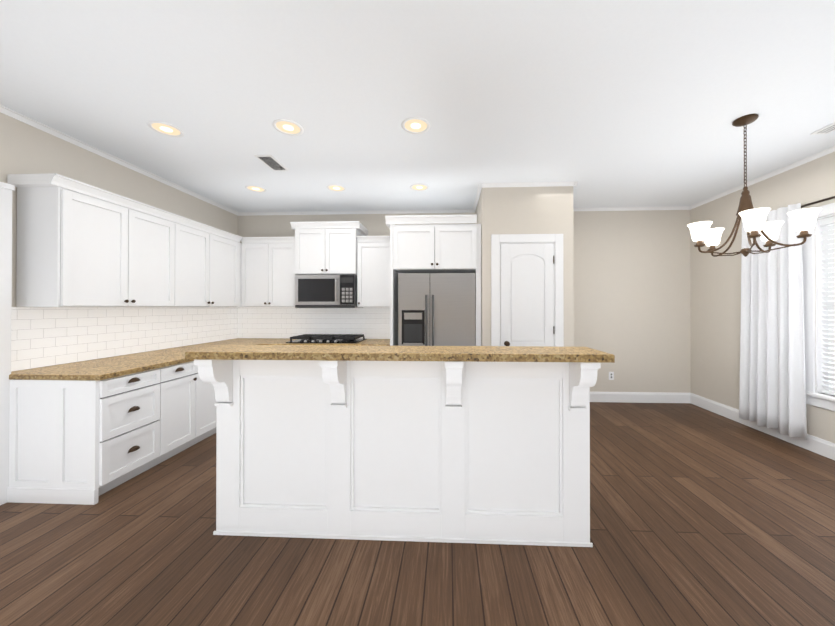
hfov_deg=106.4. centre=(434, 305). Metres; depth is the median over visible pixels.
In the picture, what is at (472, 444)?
kitchen island
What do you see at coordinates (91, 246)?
upper cabinet
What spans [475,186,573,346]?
wall
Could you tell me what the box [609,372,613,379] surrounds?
wall outlet plate
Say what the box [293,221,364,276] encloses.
upper cabinet
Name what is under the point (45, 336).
tile backsplash
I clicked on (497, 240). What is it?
door frame
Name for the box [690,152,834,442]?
wall
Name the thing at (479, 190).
crown molding
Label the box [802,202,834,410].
window
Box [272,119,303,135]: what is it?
recessed light
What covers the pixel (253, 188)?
recessed light
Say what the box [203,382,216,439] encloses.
base cabinet
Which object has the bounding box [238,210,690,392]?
wall
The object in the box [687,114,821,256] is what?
pendant chandelier
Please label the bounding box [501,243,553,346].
pantry door
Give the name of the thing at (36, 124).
crown molding
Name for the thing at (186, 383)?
base cabinet
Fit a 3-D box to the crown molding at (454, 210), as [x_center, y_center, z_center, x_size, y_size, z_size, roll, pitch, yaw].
[-1.164,-1.378,4.607,3.505,0.038,0.039,0,0,2]
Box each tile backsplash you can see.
[11,307,237,371]
[238,307,389,338]
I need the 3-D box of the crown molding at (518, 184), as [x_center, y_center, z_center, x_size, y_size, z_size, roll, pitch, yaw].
[1.063,-1.383,3.559,1.113,0.038,0.038,0,0,2]
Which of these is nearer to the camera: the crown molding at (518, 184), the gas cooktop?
the crown molding at (518, 184)
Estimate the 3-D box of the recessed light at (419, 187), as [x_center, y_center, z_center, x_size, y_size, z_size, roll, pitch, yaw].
[-0.183,-1.399,3.689,0.224,0.007,0.224,0,0,2]
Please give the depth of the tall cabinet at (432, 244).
3.67 m
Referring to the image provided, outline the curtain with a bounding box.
[739,203,806,439]
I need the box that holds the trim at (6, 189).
[0,182,14,504]
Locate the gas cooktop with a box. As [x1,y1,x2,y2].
[286,334,365,342]
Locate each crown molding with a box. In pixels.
[0,105,238,215]
[239,209,474,215]
[472,189,481,212]
[478,181,577,188]
[573,206,688,210]
[689,146,834,209]
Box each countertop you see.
[9,338,389,380]
[185,345,612,360]
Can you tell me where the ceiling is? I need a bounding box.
[0,0,834,211]
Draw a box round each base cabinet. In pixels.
[7,366,170,504]
[171,361,202,456]
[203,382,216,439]
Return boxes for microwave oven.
[295,275,363,307]
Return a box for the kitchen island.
[185,357,612,546]
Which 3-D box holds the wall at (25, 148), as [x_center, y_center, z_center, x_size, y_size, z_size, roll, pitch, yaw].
[-3.170,-0.025,1.558,0.120,2.775,6.290,0,0,2]
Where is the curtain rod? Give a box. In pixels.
[801,196,834,207]
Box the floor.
[0,402,834,625]
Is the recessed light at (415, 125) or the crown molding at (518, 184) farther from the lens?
the crown molding at (518, 184)
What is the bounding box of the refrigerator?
[398,273,474,345]
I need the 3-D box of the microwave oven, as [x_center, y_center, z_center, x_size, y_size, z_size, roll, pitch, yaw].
[-1.467,-0.193,4.372,0.806,0.447,0.498,0,0,2]
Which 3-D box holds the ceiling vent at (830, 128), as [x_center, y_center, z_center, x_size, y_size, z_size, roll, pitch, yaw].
[3.125,-1.405,2.249,0.130,0.008,0.600,0,0,2]
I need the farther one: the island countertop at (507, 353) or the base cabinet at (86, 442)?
the base cabinet at (86, 442)
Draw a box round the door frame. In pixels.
[491,234,563,346]
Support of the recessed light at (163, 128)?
in the ceiling
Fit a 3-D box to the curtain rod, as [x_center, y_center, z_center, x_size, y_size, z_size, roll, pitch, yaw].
[3.475,-0.940,2.102,0.083,0.080,2.856,0,0,2]
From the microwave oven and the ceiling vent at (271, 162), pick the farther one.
the microwave oven
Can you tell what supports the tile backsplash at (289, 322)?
attached to the wall at (632, 311)
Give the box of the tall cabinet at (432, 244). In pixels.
[385,214,480,345]
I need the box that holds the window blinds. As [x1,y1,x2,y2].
[819,216,834,395]
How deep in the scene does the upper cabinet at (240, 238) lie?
4.25 m
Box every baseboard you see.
[590,392,689,402]
[690,393,834,459]
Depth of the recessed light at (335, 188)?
3.71 m
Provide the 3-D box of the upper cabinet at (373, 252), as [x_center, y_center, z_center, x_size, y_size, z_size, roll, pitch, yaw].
[-0.774,-0.458,4.397,0.533,0.952,0.404,0,0,2]
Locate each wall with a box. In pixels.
[0,112,237,371]
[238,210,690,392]
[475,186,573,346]
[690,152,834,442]
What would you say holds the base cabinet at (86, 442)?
on the floor
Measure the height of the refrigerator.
1.757 m
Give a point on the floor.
(699, 516)
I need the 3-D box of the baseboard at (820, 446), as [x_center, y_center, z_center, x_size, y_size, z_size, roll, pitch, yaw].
[3.475,1.287,1.265,0.017,0.145,6.290,0,0,2]
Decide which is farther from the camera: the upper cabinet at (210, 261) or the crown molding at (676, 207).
the crown molding at (676, 207)
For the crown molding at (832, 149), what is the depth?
3.29 m
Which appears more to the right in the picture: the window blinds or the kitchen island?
the window blinds
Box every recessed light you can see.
[147,121,183,136]
[245,185,265,192]
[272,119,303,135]
[327,184,345,191]
[401,117,429,133]
[410,184,428,190]
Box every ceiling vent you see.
[254,155,288,170]
[810,122,834,134]
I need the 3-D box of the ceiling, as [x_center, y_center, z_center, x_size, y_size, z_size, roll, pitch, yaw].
[0.186,-1.444,1.420,6.840,0.060,6.530,0,0,2]
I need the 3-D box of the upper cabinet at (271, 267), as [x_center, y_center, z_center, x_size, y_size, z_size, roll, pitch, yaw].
[-2.270,-0.458,4.462,0.761,0.952,0.404,0,0,2]
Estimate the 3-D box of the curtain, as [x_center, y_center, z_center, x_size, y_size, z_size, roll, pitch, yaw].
[3.433,0.147,3.196,0.122,2.229,0.612,0,0,2]
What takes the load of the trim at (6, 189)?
attached to the wall at (25, 148)
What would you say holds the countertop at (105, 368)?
on the base cabinet at (86, 442)
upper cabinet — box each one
[11,173,182,306]
[183,217,238,306]
[239,237,242,306]
[241,237,294,306]
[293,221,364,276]
[357,236,389,306]
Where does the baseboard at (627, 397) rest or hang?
attached to the wall at (632, 311)
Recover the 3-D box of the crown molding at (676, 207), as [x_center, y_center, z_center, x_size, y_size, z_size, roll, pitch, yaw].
[2.589,-1.379,4.445,1.940,0.038,0.039,0,0,2]

